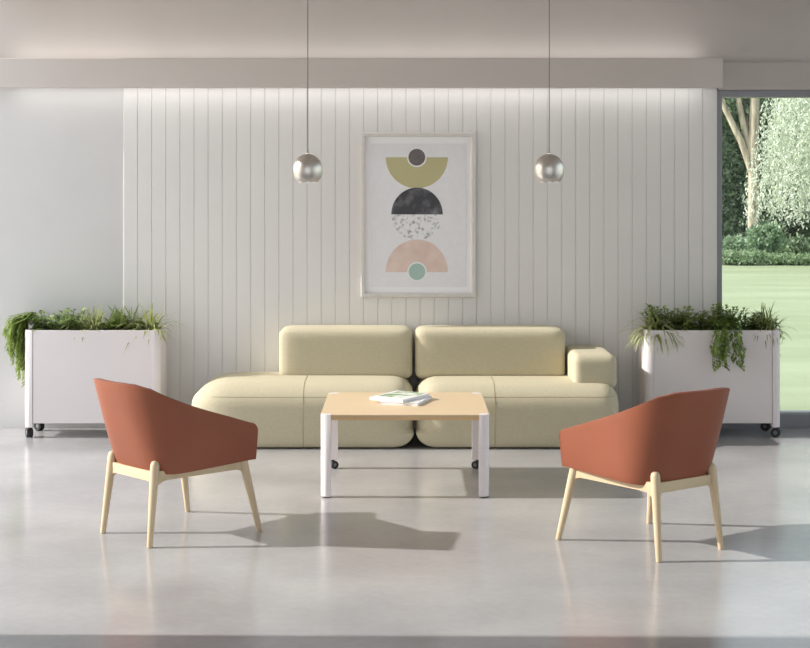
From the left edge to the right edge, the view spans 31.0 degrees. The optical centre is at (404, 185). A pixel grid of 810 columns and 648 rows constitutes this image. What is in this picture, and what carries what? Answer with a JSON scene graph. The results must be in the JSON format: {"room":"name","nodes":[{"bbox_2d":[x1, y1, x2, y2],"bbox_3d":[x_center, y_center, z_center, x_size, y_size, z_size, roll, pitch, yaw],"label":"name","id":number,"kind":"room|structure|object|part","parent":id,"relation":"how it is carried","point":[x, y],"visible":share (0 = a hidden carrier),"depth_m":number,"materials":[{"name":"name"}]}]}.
{"room":"lobby","nodes":[
{"label":"lobby","id":0,"kind":"room"},
{"bbox_2d":[0,428,809,647],"bbox_3d":[0.120,1.660,4.585,5.760,0.120,10.370,0,0,0],"label":"floor","id":1,"kind":"structure","parent":0,"point":[405,550],"depth_m":6.34,"materials":[{"name":"concrete"}]},
{"bbox_2d":[25,326,166,436],"bbox_3d":[-1.989,1.258,9.426,0.878,0.684,0.321,0,0,0],"label":"planter box","id":2,"kind":"object","parent":1,"relation":"on","point":[61,370],"visible":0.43,"depth_m":9.27,"materials":[{"name":"white paint"}]},
{"bbox_3d":[-2.394,1.225,9.297,0.054,0.618,0.054,0,0,0],"label":"corner post","id":3,"kind":"part","parent":2,"relation":"part of","materials":[{"name":"white metal"}]},
{"bbox_2d":[2,312,59,387],"bbox_3d":[-2.363,1.057,9.405,0.456,0.496,0.373,0,0,7],"label":"hanging plant","id":4,"kind":"object","parent":2,"relation":"on","point":[17,325],"visible":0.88,"depth_m":9.34,"materials":[{"name":"green plant"}]},
{"bbox_3d":[-2.356,1.049,9.424,0.410,0.479,0.317,0,0,0],"label":"stem","id":5,"kind":"part","parent":4,"relation":"part of","materials":[{"name":"green plant"}]},
{"bbox_2d":[25,307,88,329],"bbox_3d":[-2.242,0.871,9.415,0.417,0.167,0.355,0,0,0],"label":"leafy shrub","id":6,"kind":"object","parent":2,"relation":"on","point":[65,319],"visible":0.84,"depth_m":9.36,"materials":[{"name":"green plant"}]},
{"bbox_2d":[61,303,111,339],"bbox_3d":[-2.036,0.868,9.406,0.382,0.246,0.430,0,0,-20],"label":"spider plant","id":7,"kind":"object","parent":2,"relation":"on","point":[93,322],"visible":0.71,"depth_m":9.38,"materials":[{"name":"green plant"}]},
{"bbox_3d":[-1.989,1.212,9.282,0.753,0.591,0.016,0,0,0],"label":"panel","id":8,"kind":"part","parent":2,"relation":"part of","materials":[{"name":"white paint"}]},
{"bbox_2d":[81,305,147,329],"bbox_3d":[-1.848,0.860,9.454,0.462,0.187,0.356,0,0,0],"label":"potted fern","id":9,"kind":"object","parent":2,"relation":"on","point":[114,321],"visible":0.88,"depth_m":9.39,"materials":[{"name":"green plant"}]},
{"bbox_2d":[117,301,184,352],"bbox_3d":[-1.650,0.897,9.394,0.484,0.342,0.468,0,0,-24],"label":"spider plant","id":10,"kind":"object","parent":2,"relation":"on","point":[149,325],"visible":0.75,"depth_m":9.35,"materials":[{"name":"green plant"}]},
{"bbox_3d":[-1.584,1.225,9.297,0.054,0.618,0.054,0,0,0],"label":"corner post","id":11,"kind":"part","parent":2,"relation":"part of","materials":[{"name":"white metal"}]},
{"bbox_3d":[-1.584,1.225,9.558,0.054,0.618,0.054,0,0,0],"label":"corner post","id":12,"kind":"part","parent":2,"relation":"part of","materials":[{"name":"white paint"}]},
{"bbox_3d":[-1.569,1.212,9.428,0.016,0.591,0.204,0,0,0],"label":"panel","id":13,"kind":"part","parent":2,"relation":"part of","materials":[{"name":"white paint"}]},
{"bbox_2d":[94,378,261,547],"bbox_3d":[-1.095,1.238,6.754,0.650,0.729,0.593,0,0,-44],"label":"tub chair","id":14,"kind":"object","parent":1,"relation":"on","point":[155,437],"visible":1,"depth_m":6.54,"materials":[{"name":"fabric"}]},
{"bbox_3d":[-1.368,1.412,6.738,0.076,0.378,0.041,0,0,-24],"label":"leg","id":15,"kind":"part","parent":14,"relation":"part of","materials":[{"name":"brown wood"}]},
{"bbox_3d":[-1.232,1.306,6.622,0.022,0.067,0.344,0,0,-44],"label":"rail","id":16,"kind":"part","parent":14,"relation":"part of","materials":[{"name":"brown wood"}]},
{"bbox_3d":[-1.121,1.412,6.482,0.041,0.378,0.076,0,0,26],"label":"leg","id":17,"kind":"part","parent":14,"relation":"part of","materials":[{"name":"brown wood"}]},
{"bbox_3d":[-1.077,1.426,7.131,0.043,0.352,0.114,0,0,19],"label":"leg","id":18,"kind":"part","parent":14,"relation":"part of","materials":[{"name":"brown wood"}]},
{"bbox_3d":[-0.930,1.299,6.622,0.438,0.074,0.091,0,0,-44],"label":"rail","id":19,"kind":"part","parent":14,"relation":"part of","materials":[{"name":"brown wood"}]},
{"bbox_3d":[-0.717,1.426,6.758,0.114,0.352,0.043,0,0,-17],"label":"leg","id":20,"kind":"part","parent":14,"relation":"part of","materials":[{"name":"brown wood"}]},
{"bbox_2d":[192,325,413,447],"bbox_3d":[-0.631,1.254,9.243,1.374,0.691,0.760,0,0,0],"label":"module","id":21,"kind":"object","parent":1,"relation":"on","point":[286,405],"visible":0.76,"depth_m":9.00,"materials":[{"name":"beige fabric"}]},
{"bbox_3d":[-0.631,1.401,9.234,1.374,0.389,0.739,0,0,0],"label":"seat","id":22,"kind":"part","parent":21,"relation":"part of","materials":[{"name":"beige fabric"}]},
{"bbox_3d":[-0.381,1.075,9.465,0.857,0.331,0.316,0,0,0],"label":"backrest","id":23,"kind":"part","parent":21,"relation":"part of","materials":[{"name":"beige fabric"}]},
{"bbox_2d":[321,392,488,497],"bbox_3d":[0.000,1.387,7.895,0.867,0.427,0.820,0,0,0],"label":"coffee table","id":24,"kind":"object","parent":1,"relation":"on","point":[338,405],"visible":1,"depth_m":7.63,"materials":[{"name":"brown wood"}]},
{"bbox_3d":[-0.407,1.384,7.511,0.053,0.420,0.053,0,0,0],"label":"leg","id":25,"kind":"part","parent":24,"relation":"part of","materials":[{"name":"white paint"}]},
{"bbox_3d":[-0.407,1.361,8.278,0.053,0.374,0.053,0,0,0],"label":"leg","id":26,"kind":"part","parent":24,"relation":"part of","materials":[{"name":"white paint"}]},
{"bbox_2d":[379,396,431,405],"bbox_3d":[0.006,1.165,7.945,0.216,0.016,0.290,0,0,16],"label":"magazine","id":27,"kind":"object","parent":24,"relation":"on","point":[417,402],"visible":0.62,"depth_m":7.83,"materials":[{"name":"white paper"}]},
{"bbox_2d":[369,390,429,402],"bbox_3d":[-0.028,1.148,7.965,0.213,0.016,0.290,0,0,31],"label":"magazine","id":28,"kind":"object","parent":27,"relation":"on","point":[394,396],"visible":1,"depth_m":7.91,"materials":[{"name":"white paper"}]},
{"bbox_3d":[0.407,1.361,8.278,0.053,0.374,0.053,0,0,0],"label":"leg","id":29,"kind":"part","parent":24,"relation":"part of","materials":[{"name":"white paint"}]},
{"bbox_3d":[0.407,1.384,7.511,0.053,0.420,0.053,0,0,0],"label":"leg","id":30,"kind":"part","parent":24,"relation":"part of","materials":[{"name":"white paint"}]},
{"bbox_2d":[415,325,618,447],"bbox_3d":[0.691,1.254,9.243,1.254,0.691,0.760,0,0,0],"label":"module","id":31,"kind":"object","parent":1,"relation":"on","point":[533,387],"visible":0.88,"depth_m":9.01,"materials":[{"name":"beige fabric"}]},
{"bbox_3d":[0.546,1.075,9.465,0.965,0.331,0.316,0,0,0],"label":"backrest","id":32,"kind":"part","parent":31,"relation":"part of","materials":[{"name":"beige fabric"}]},
{"bbox_3d":[0.692,1.403,9.234,1.252,0.386,0.739,0,0,0],"label":"seat","id":33,"kind":"part","parent":31,"relation":"part of","materials":[{"name":"beige fabric"}]},
{"bbox_3d":[1.175,1.151,9.310,0.275,0.219,0.624,0,0,0],"label":"armrest","id":34,"kind":"part","parent":31,"relation":"part of","materials":[{"name":"beige fabric"}]},
{"bbox_2d":[556,387,729,562],"bbox_3d":[1.105,1.238,6.509,0.593,0.729,0.650,0,0,-35],"label":"tub chair","id":35,"kind":"object","parent":1,"relation":"on","point":[659,445],"visible":1,"depth_m":6.30,"materials":[{"name":"fabric"}]},
{"bbox_3d":[0.735,1.426,6.586,0.114,0.352,0.043,0,0,28],"label":"leg","id":36,"kind":"part","parent":35,"relation":"part of","materials":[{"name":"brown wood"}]},
{"bbox_3d":[0.917,1.299,6.412,0.091,0.074,0.438,0,0,-35],"label":"rail","id":37,"kind":"part","parent":35,"relation":"part of","materials":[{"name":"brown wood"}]},
{"bbox_3d":[1.160,1.426,6.883,0.043,0.352,0.114,0,0,-8],"label":"leg","id":38,"kind":"part","parent":35,"relation":"part of","materials":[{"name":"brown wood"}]},
{"bbox_3d":[1.077,1.412,6.237,0.041,0.378,0.076,0,0,-15],"label":"leg","id":39,"kind":"part","parent":35,"relation":"part of","materials":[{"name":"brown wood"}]},
{"bbox_3d":[1.213,1.306,6.353,0.344,0.067,0.022,0,0,-35],"label":"rail","id":40,"kind":"part","parent":35,"relation":"part of","materials":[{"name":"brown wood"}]},
{"bbox_3d":[1.369,1.412,6.441,0.076,0.378,0.041,0,0,35],"label":"leg","id":41,"kind":"part","parent":35,"relation":"part of","materials":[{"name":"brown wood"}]},
{"bbox_2d":[638,326,780,437],"bbox_3d":[1.957,1.258,9.426,0.878,0.684,0.321,0,0,0],"label":"planter box","id":42,"kind":"object","parent":1,"relation":"on","point":[754,393],"visible":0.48,"depth_m":9.27,"materials":[{"name":"white paint"}]},
{"bbox_3d":[1.537,1.212,9.428,0.016,0.591,0.204,0,0,0],"label":"panel","id":43,"kind":"part","parent":42,"relation":"part of","materials":[{"name":"white paint"}]},
{"bbox_3d":[1.552,1.225,9.558,0.054,0.618,0.054,0,0,0],"label":"corner post","id":44,"kind":"part","parent":42,"relation":"part of","materials":[{"name":"white metal"}]},
{"bbox_3d":[1.552,1.225,9.297,0.054,0.618,0.054,0,0,0],"label":"corner post","id":45,"kind":"part","parent":42,"relation":"part of","materials":[{"name":"white paint"}]},
{"bbox_2d":[613,307,697,357],"bbox_3d":[1.604,0.928,9.401,0.543,0.355,0.472,0,0,0],"label":"spider plant","id":46,"kind":"object","parent":42,"relation":"on","point":[653,325],"visible":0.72,"depth_m":9.33,"materials":[{"name":"green plant"}]},
{"bbox_2d":[640,303,697,329],"bbox_3d":[1.708,0.857,9.457,0.370,0.196,0.351,0,0,0],"label":"leafy shrub","id":47,"kind":"object","parent":42,"relation":"on","point":[671,318],"visible":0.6,"depth_m":9.40,"materials":[{"name":"green plant"}]},
{"bbox_2d":[670,310,717,329],"bbox_3d":[1.879,0.874,9.410,0.386,0.162,0.378,0,0,0],"label":"leafy shrub","id":48,"kind":"object","parent":42,"relation":"on","point":[704,325],"visible":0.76,"depth_m":9.35,"materials":[{"name":"green plant"}]},
{"bbox_3d":[1.877,0.879,9.417,0.338,0.151,0.334,0,0,0],"label":"stem","id":49,"kind":"part","parent":48,"relation":"part of","materials":[{"name":"green plant"}]},
{"bbox_3d":[1.957,1.212,9.282,0.753,0.591,0.016,0,0,0],"label":"panel","id":50,"kind":"part","parent":42,"relation":"part of","materials":[{"name":"white paint"}]},
{"bbox_2d":[699,302,746,371],"bbox_3d":[2.044,0.969,9.336,0.314,0.431,0.336,0,0,0],"label":"trailing vine","id":51,"kind":"object","parent":42,"relation":"on","point":[722,322],"visible":0.99,"depth_m":9.23,"materials":[{"name":"green plant"}]},
{"bbox_2d":[731,308,774,329],"bbox_3d":[2.192,0.874,9.444,0.320,0.162,0.325,0,0,-16],"label":"leafy shrub","id":52,"kind":"object","parent":42,"relation":"on","point":[744,325],"visible":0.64,"depth_m":9.39,"materials":[{"name":"green plant"}]},
{"bbox_3d":[2.187,0.882,9.444,0.314,0.146,0.286,0,0,0],"label":"stem","id":53,"kind":"part","parent":52,"relation":"part of","materials":[{"name":"green plant"}]},
{"bbox_2d":[749,312,784,355],"bbox_3d":[2.343,0.960,9.471,0.258,0.278,0.104,0,0,6],"label":"trailing vine","id":54,"kind":"object","parent":42,"relation":"on","point":[776,323],"visible":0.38,"depth_m":9.47,"materials":[{"name":"green plant"}]},
{"bbox_2d":[746,301,796,343],"bbox_3d":[2.310,0.888,9.397,0.420,0.317,0.348,0,0,10],"label":"spider plant","id":55,"kind":"object","parent":42,"relation":"on","point":[763,318],"visible":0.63,"depth_m":9.38,"materials":[{"name":"green plant"}]},
{"bbox_3d":[2.362,1.225,9.297,0.054,0.618,0.054,0,0,0],"label":"corner post","id":56,"kind":"part","parent":42,"relation":"part of","materials":[{"name":"white metal"}]},
{"bbox_2d":[0,0,809,427],"bbox_3d":[0.120,0.140,9.750,5.760,2.920,0.200,0,0,0],"label":"wall","id":57,"kind":"structure","parent":0,"point":[729,30],"depth_m":9.65,"materials":[{"name":"paint"}]},
{"bbox_2d":[0,58,722,87],"bbox_3d":[-0.350,-0.733,9.490,4.820,0.192,0.060,0,0,0],"label":"ceiling beam","id":58,"kind":"structure","parent":57,"relation":"attached to","point":[14,72],"depth_m":9.46,"materials":[{"name":"paint"}]},
{"bbox_2d":[124,88,716,427],"bbox_3d":[0.100,0.438,9.644,3.917,2.323,0.012,0,0,0],"label":"cladding","id":59,"kind":"object","parent":57,"relation":"attached to","point":[221,233],"visible":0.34,"depth_m":9.64,"materials":[{"name":"paint"}]},
{"bbox_2d":[361,132,475,296],"bbox_3d":[0.087,0.190,9.620,0.756,1.086,0.034,0,0,0],"label":"framed picture","id":60,"kind":"object","parent":59,"relation":"attached to","point":[418,189],"visible":1,"depth_m":9.62,"materials":[{"name":"white paper"}]},
{"bbox_2d":[717,90,809,427],"bbox_3d":[2.531,0.483,9.710,0.938,2.234,0.120,0,0,0],"label":"window","id":61,"kind":"structure","parent":57,"relation":"in","point":[788,418],"depth_m":9.65,"materials":[{"name":"grey metal"}]},
{"bbox_3d":[2.523,1.504,9.700,0.854,0.015,0.100,0,0,0],"label":"sill","id":62,"kind":"part","parent":61,"relation":"part of","materials":[{"name":"grey metal"}]},
{"bbox_2d":[717,62,809,89],"bbox_3d":[2.532,-0.726,9.735,0.936,0.182,0.230,0,0,0],"label":"wall header","id":63,"kind":"structure","parent":0,"point":[736,75],"depth_m":9.62,"materials":[{"name":"paint"}]},
{"bbox_3d":[0.120,-1.420,4.625,5.760,0.200,10.450,0,0,0],"label":"ceiling","id":64,"kind":"structure","parent":0,"visible":0},
{"bbox_2d":[293,0,321,181],"bbox_3d":[-0.413,-0.668,6.200,0.125,1.304,0.125,0,0,0],"label":"pendant lamp","id":65,"kind":"object","parent":64,"relation":"hanging from","point":[307,167],"visible":1,"depth_m":6.16,"materials":[{"name":"silver metal"}]},
{"bbox_3d":[-0.413,-0.077,6.200,0.125,0.119,0.125,0,0,0],"label":"lamp shade","id":66,"kind":"part","parent":65,"relation":"part of","materials":[{"name":"silver metal"}]},
{"bbox_3d":[-0.413,-0.723,6.200,0.004,1.154,0.004,0,0,0],"label":"cord","id":67,"kind":"part","parent":65,"relation":"part of","materials":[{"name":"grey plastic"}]},
{"bbox_2d":[535,0,563,181],"bbox_3d":[0.613,-0.668,6.200,0.125,1.304,0.125,0,0,0],"label":"pendant lamp","id":68,"kind":"object","parent":64,"relation":"hanging from","point":[549,167],"visible":1,"depth_m":6.16,"materials":[{"name":"silver metal"}]},
{"bbox_3d":[0.613,-0.077,6.200,0.125,0.119,0.125,0,0,0],"label":"lamp shade","id":69,"kind":"part","parent":68,"relation":"part of","materials":[{"name":"silver metal"}]},
{"bbox_3d":[0.613,-0.723,6.200,0.004,1.154,0.004,0,0,0],"label":"cord","id":70,"kind":"part","parent":68,"relation":"part of","materials":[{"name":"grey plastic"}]},
{"label":"outside","id":71,"kind":"structure","parent":0,"visible":0},
{"bbox_2d":[722,221,809,409],"bbox_3d":[10.000,1.752,49.885,100.000,0.296,80.230,0,0,0],"label":"lawn","id":72,"kind":"structure","parent":71,"point":[746,286],"depth_m":19.60,"materials":[{"name":"green plant"}]},
{"bbox_2d":[722,99,743,235],"bbox_3d":[8.703,-1.274,41.661,2.536,5.978,2.514,0,0,8],"label":"tree","id":73,"kind":"object","parent":72,"relation":"on","point":[729,99],"visible":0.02,"depth_m":41.33,"materials":[{"name":"green plant"}]},
{"bbox_2d":[722,248,744,264],"bbox_3d":[6.542,1.450,29.741,0.861,0.439,1.060,0,0,0],"label":"ground cover","id":74,"kind":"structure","parent":72,"relation":"on","point":[726,257],"depth_m":29.51,"materials":[{"name":"green plant"}]},
{"bbox_2d":[722,233,747,252],"bbox_3d":[6.990,1.341,31.583,1.022,0.667,1.182,0,0,0],"label":"shrub","id":75,"kind":"object","parent":72,"relation":"on","point":[729,242],"visible":0.42,"depth_m":31.27,"materials":[{"name":"green plant"}]},
{"bbox_2d":[722,98,759,226],"bbox_3d":[7.642,-1.649,32.342,3.758,6.545,2.276,0,0,-10],"label":"tree","id":76,"kind":"object","parent":72,"relation":"on","point":[746,143],"visible":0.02,"depth_m":31.94,"materials":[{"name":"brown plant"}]},
{"bbox_2d":[731,248,768,265],"bbox_3d":[7.013,1.457,29.714,0.915,0.420,1.030,0,0,0],"label":"ground cover","id":77,"kind":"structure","parent":72,"relation":"on","point":[749,258],"depth_m":29.46,"materials":[{"name":"green plant"}]},
{"bbox_2d":[722,98,796,242],"bbox_3d":[8.289,-1.267,35.692,2.487,5.953,2.518,0,0,24],"label":"tree","id":78,"kind":"object","parent":72,"relation":"on","point":[732,171],"visible":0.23,"depth_m":35.37,"materials":[{"name":"green plant"}]},
{"bbox_2d":[742,221,787,253],"bbox_3d":[7.577,1.185,30.755,0.910,0.951,1.083,0,0,0],"label":"shrub","id":79,"kind":"object","parent":72,"relation":"on","point":[762,237],"visible":0.91,"depth_m":30.47,"materials":[{"name":"green plant"}]},
{"bbox_2d":[753,249,793,264],"bbox_3d":[7.503,1.472,29.752,0.838,0.368,1.013,0,0,0],"label":"ground cover","id":80,"kind":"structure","parent":72,"relation":"on","point":[774,259],"depth_m":29.53,"materials":[{"name":"green plant"}]},
{"bbox_2d":[738,98,809,238],"bbox_3d":[9.841,-1.271,38.658,2.556,5.965,2.525,0,0,0],"label":"tree","id":81,"kind":"object","parent":72,"relation":"on","point":[791,229],"visible":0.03,"depth_m":38.37,"materials":[{"name":"green plant"}]},
{"bbox_2d":[740,98,809,230],"bbox_3d":[9.719,-0.825,29.605,5.726,4.908,3.629,0,0,4],"label":"tree","id":82,"kind":"object","parent":72,"relation":"on","point":[793,126],"visible":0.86,"depth_m":29.45,"materials":[{"name":"green plant"}]},
{"bbox_2d":[778,232,809,255],"bbox_3d":[8.577,1.326,32.119,1.003,0.641,1.281,0,0,0],"label":"shrub","id":83,"kind":"object","parent":72,"relation":"on","point":[798,244],"visible":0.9,"depth_m":31.80,"materials":[{"name":"green plant"}]},
{"bbox_2d":[780,252,809,264],"bbox_3d":[8.079,1.501,29.728,0.958,0.326,0.940,0,0,0],"label":"ground cover","id":84,"kind":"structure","parent":72,"relation":"on","point":[804,259],"depth_m":29.49,"materials":[{"name":"green plant"}]},
{"bbox_2d":[797,135,809,236],"bbox_3d":[10.834,-1.174,35.645,2.449,5.713,2.520,0,0,0],"label":"tree","id":85,"kind":"object","parent":72,"relation":"on","point":[802,218],"visible":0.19,"depth_m":35.98,"materials":[{"name":"green plant"}]}
]}

